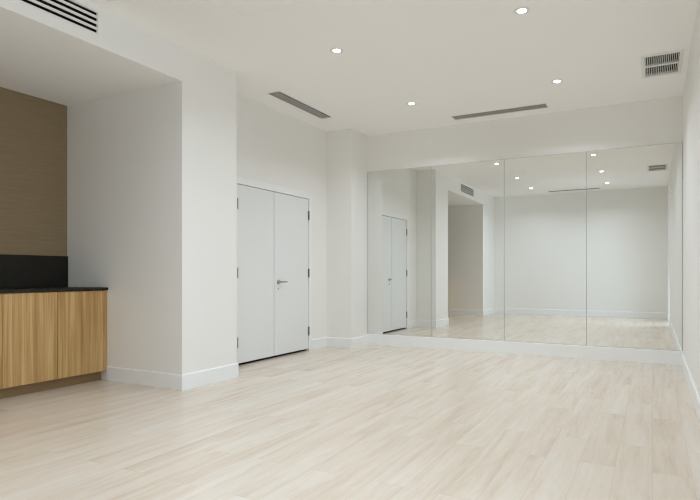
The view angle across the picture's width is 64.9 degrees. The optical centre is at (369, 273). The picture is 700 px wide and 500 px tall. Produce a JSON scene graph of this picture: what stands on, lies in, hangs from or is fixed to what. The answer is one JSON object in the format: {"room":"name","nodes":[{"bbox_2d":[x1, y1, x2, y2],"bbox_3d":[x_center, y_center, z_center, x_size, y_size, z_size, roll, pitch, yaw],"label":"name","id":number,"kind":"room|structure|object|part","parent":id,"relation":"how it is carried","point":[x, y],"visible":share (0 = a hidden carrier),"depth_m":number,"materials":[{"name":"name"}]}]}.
{"room":"exercise studio","nodes":[
{"label":"exercise studio","id":0,"kind":"room"},
{"bbox_2d":[0,87,66,255],"bbox_3d":[-3.724,-0.342,4.475,0.120,2.743,2.592,0,0,27],"label":"wall","id":1,"kind":"structure","parent":0,"point":[33,130],"depth_m":5.29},
{"bbox_2d":[0,254,67,287],"bbox_3d":[-3.662,-0.025,4.441,0.020,0.308,2.587,0,0,27],"label":"backsplash","id":2,"kind":"structure","parent":1,"relation":"attached to","point":[16,271],"depth_m":5.27,"materials":[{"name":"stone"}]},
{"bbox_2d":[0,6,181,105],"bbox_3d":[-3.015,-1.772,4.110,1.714,0.123,2.592,0,0,27],"label":"ceiling","id":3,"kind":"structure","parent":0,"point":[38,59],"depth_m":4.58,"materials":[{"name":"white paint"}]},
{"bbox_2d":[0,0,235,374],"bbox_3d":[-2.421,-0.491,3.521,0.120,3.042,4.526,0,0,27],"label":"wall","id":4,"kind":"structure","parent":0,"point":[204,101],"depth_m":5.05,"materials":[{"name":"white paint"}]},
{"bbox_2d":[18,0,98,34],"bbox_3d":[-2.316,-1.881,3.715,0.117,0.174,0.999,0,0,27],"label":"air vent","id":5,"kind":"object","parent":4,"relation":"in","point":[73,12],"visible":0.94,"depth_m":3.98,"materials":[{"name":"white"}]},
{"bbox_3d":[-2.268,-1.881,3.691,0.008,0.020,0.979,0,0,27],"label":"blade","id":6,"kind":"part","parent":5,"relation":"part of","materials":[{"name":"white metal"}]},
{"bbox_3d":[-2.268,-1.925,3.691,0.008,0.020,0.979,0,0,27],"label":"blade","id":7,"kind":"part","parent":5,"relation":"part of","materials":[{"name":"white metal"}]},
{"bbox_2d":[67,83,171,379],"bbox_3d":[-2.311,-0.491,5.608,1.595,3.042,0.716,0,0,27],"label":"wall","id":8,"kind":"structure","parent":0,"point":[119,147],"depth_m":5.19,"materials":[{"name":"white paint"}]},
{"bbox_2d":[106,363,237,390],"bbox_3d":[-1.835,0.961,5.584,0.994,0.138,1.139,0,0,27],"label":"baseboard","id":9,"kind":"structure","parent":8,"relation":"attached to","point":[115,374],"depth_m":5.09,"materials":[{"name":"white paint"}]},
{"bbox_2d":[238,350,304,364],"bbox_3d":[-1.443,-0.080,6.900,0.575,2.220,1.665,0,0,27],"label":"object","id":10,"kind":"structure","parent":0,"point":[299,350],"depth_m":6.76,"materials":[{"name":"black"}]},
{"bbox_2d":[236,93,326,339],"bbox_3d":[-1.204,-0.491,6.771,0.120,3.042,2.366,0,0,27],"label":"wall","id":11,"kind":"structure","parent":0,"point":[275,147],"depth_m":7.10,"materials":[{"name":"white paint"}]},
{"bbox_2d":[237,184,273,363],"bbox_3d":[-1.332,0.000,6.412,0.059,2.000,0.678,0,0,27],"label":"door","id":12,"kind":"structure","parent":11,"relation":"in","point":[255,206],"depth_m":6.40,"materials":[{"name":"white paint"}]},
{"bbox_2d":[236,176,311,362],"bbox_3d":[-1.196,-0.029,6.773,0.132,2.118,1.559,0,0,27],"label":"door frame","id":13,"kind":"structure","parent":11,"relation":"attached to","point":[239,180],"depth_m":7.16,"materials":[{"name":"white paint"}]},
{"bbox_2d":[274,192,309,355],"bbox_3d":[-0.979,0.000,7.048,0.106,2.000,0.756,0,0,27],"label":"door","id":14,"kind":"structure","parent":11,"relation":"in","point":[291,213],"depth_m":7.01,"materials":[{"name":"white paint"}]},
{"bbox_2d":[312,335,367,349],"bbox_3d":[-0.396,0.961,7.705,0.929,0.138,0.326,0,0,-22],"label":"baseboard","id":15,"kind":"structure","parent":11,"relation":"attached to","point":[323,342],"depth_m":7.68,"materials":[{"name":"white paint"}]},
{"bbox_2d":[327,128,367,337],"bbox_3d":[-0.343,-0.491,7.999,0.525,3.042,0.606,0,0,27],"label":"wall column","id":16,"kind":"structure","parent":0,"point":[347,149],"depth_m":7.73,"materials":[{"name":"white paint"}]},
{"bbox_2d":[0,345,699,499],"bbox_3d":[-0.558,1.080,4.234,5.971,0.100,7.498,0,0,27],"label":"floor","id":17,"kind":"structure","parent":0,"point":[366,422],"depth_m":3.62,"materials":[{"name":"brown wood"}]},
{"bbox_2d":[0,294,1,388],"bbox_3d":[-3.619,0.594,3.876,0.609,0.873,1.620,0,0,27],"label":"door","id":18,"kind":"structure","parent":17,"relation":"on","point":[0,294],"depth_m":4.45,"materials":[{"name":"brown wood"}]},
{"bbox_2d":[0,287,107,292],"bbox_3d":[-3.393,0.142,4.304,0.623,0.026,2.590,0,0,27],"label":"countertop","id":19,"kind":"structure","parent":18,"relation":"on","point":[28,289],"depth_m":4.88,"materials":[{"name":"stone"}]},
{"bbox_2d":[0,290,106,398],"bbox_3d":[-3.026,0.594,5.027,0.609,0.873,0.968,0,0,27],"label":"base cabinet","id":20,"kind":"object","parent":17,"relation":"on","point":[51,340],"visible":0.98,"depth_m":4.83,"materials":[{"name":"brown wood"}]},
{"bbox_3d":[-2.879,0.546,4.669,0.019,0.770,0.463,0,0,27],"label":"door","id":21,"kind":"part","parent":20,"relation":"part of","materials":[{"name":"brown wood"}]},
{"bbox_3d":[-2.666,0.546,5.083,0.019,0.770,0.460,0,0,27],"label":"door","id":22,"kind":"part","parent":20,"relation":"part of","materials":[{"name":"brown wood"}]},
{"bbox_2d":[86,0,698,135],"bbox_3d":[-0.109,-2.072,4.003,4.961,0.120,7.498,0,0,27],"label":"ceiling","id":23,"kind":"structure","parent":0,"point":[449,58],"depth_m":5.00,"materials":[{"name":"white paint"}]},
{"bbox_2d":[267,91,331,118],"bbox_3d":[-0.808,-2.061,6.594,0.169,0.103,1.137,0,0,27],"label":"ceiling vent","id":24,"kind":"object","parent":23,"relation":"in","point":[279,95],"visible":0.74,"depth_m":6.60,"materials":[{"name":"black metal"}]},
{"bbox_2d":[330,48,343,53],"bbox_3d":[-0.295,-2.016,4.955,0.128,0.016,0.128,0,0,27],"label":"recessed light","id":25,"kind":"object","parent":23,"relation":"in","point":[333,50],"visible":1,"depth_m":4.95,"materials":[{"name":"white ceramic"}]},
{"bbox_2d":[450,103,548,119],"bbox_3d":[1.600,-2.061,6.833,1.182,0.103,0.187,0,0,27],"label":"ceiling vent","id":26,"kind":"object","parent":23,"relation":"in","point":[544,105],"visible":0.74,"depth_m":6.81,"materials":[{"name":"black metal"}]},
{"bbox_3d":[1.587,-2.013,6.809,1.158,0.004,0.016,0,0,27],"label":"blade","id":27,"kind":"part","parent":26,"relation":"part of","materials":[{"name":"grey metal"}]},
{"bbox_2d":[513,7,530,14],"bbox_3d":[1.165,-2.016,4.203,0.128,0.016,0.128,0,0,27],"label":"recessed light","id":28,"kind":"object","parent":23,"relation":"in","point":[520,10],"visible":1,"depth_m":4.20,"materials":[{"name":"white ceramic"}]},
{"bbox_2d":[551,79,562,82],"bbox_3d":[1.958,-2.016,5.744,0.128,0.016,0.128,0,0,27],"label":"recessed light","id":29,"kind":"object","parent":23,"relation":"in","point":[555,80],"visible":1,"depth_m":5.74,"materials":[{"name":"white ceramic"}]},
{"bbox_2d":[641,49,683,78],"bbox_3d":[2.809,-2.059,5.288,0.351,0.105,0.645,0,0,27],"label":"ceiling vent","id":30,"kind":"object","parent":23,"relation":"in","point":[665,61],"visible":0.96,"depth_m":5.33,"materials":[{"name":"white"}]},
{"bbox_2d":[368,96,682,350],"bbox_3d":[1.893,-0.491,7.121,4.256,3.042,0.120,0,0,27],"label":"wall","id":31,"kind":"structure","parent":0,"point":[655,121],"depth_m":6.92,"materials":[{"name":"white paint"}]},
{"bbox_2d":[368,166,430,336],"bbox_3d":[0.413,-0.308,7.810,0.987,2.354,0.010,0,0,27],"label":"wall mirror","id":32,"kind":"object","parent":31,"relation":"attached to","point":[399,200],"visible":1,"depth_m":7.79,"materials":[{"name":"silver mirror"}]},
{"bbox_2d":[431,159,503,340],"bbox_3d":[1.299,-0.308,7.354,1.003,2.354,0.010,0,0,27],"label":"wall mirror","id":33,"kind":"object","parent":31,"relation":"attached to","point":[467,199],"visible":1,"depth_m":7.34,"materials":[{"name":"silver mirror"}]},
{"bbox_2d":[367,334,682,364],"bbox_3d":[1.750,0.951,7.117,4.006,0.159,0.018,0,0,27],"label":"baseboard","id":34,"kind":"structure","parent":31,"relation":"attached to","point":[670,357],"depth_m":6.94,"materials":[{"name":"white paint"}]},
{"bbox_2d":[504,151,585,345],"bbox_3d":[2.188,-0.308,6.896,0.992,2.354,0.010,0,0,27],"label":"wall mirror","id":35,"kind":"object","parent":31,"relation":"attached to","point":[545,195],"visible":1,"depth_m":6.89,"materials":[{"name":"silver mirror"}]},
{"bbox_2d":[586,142,681,350],"bbox_3d":[3.081,-0.308,6.436,1.012,2.354,0.010,0,0,27],"label":"wall mirror","id":36,"kind":"object","parent":31,"relation":"attached to","point":[634,194],"visible":1,"depth_m":6.42,"materials":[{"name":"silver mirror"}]},
{"bbox_2d":[683,0,699,396],"bbox_3d":[1.958,-0.491,2.871,0.250,3.042,7.378,0,0,27],"label":"wall","id":37,"kind":"structure","parent":0,"point":[691,93],"depth_m":4.57,"materials":[{"name":"white paint"}]},
{"bbox_2d":[681,353,699,422],"bbox_3d":[2.413,0.961,3.862,0.179,0.138,5.164,0,0,27],"label":"baseboard","id":38,"kind":"structure","parent":37,"relation":"attached to","point":[695,397],"depth_m":4.58,"materials":[{"name":"white paint"}]}
]}

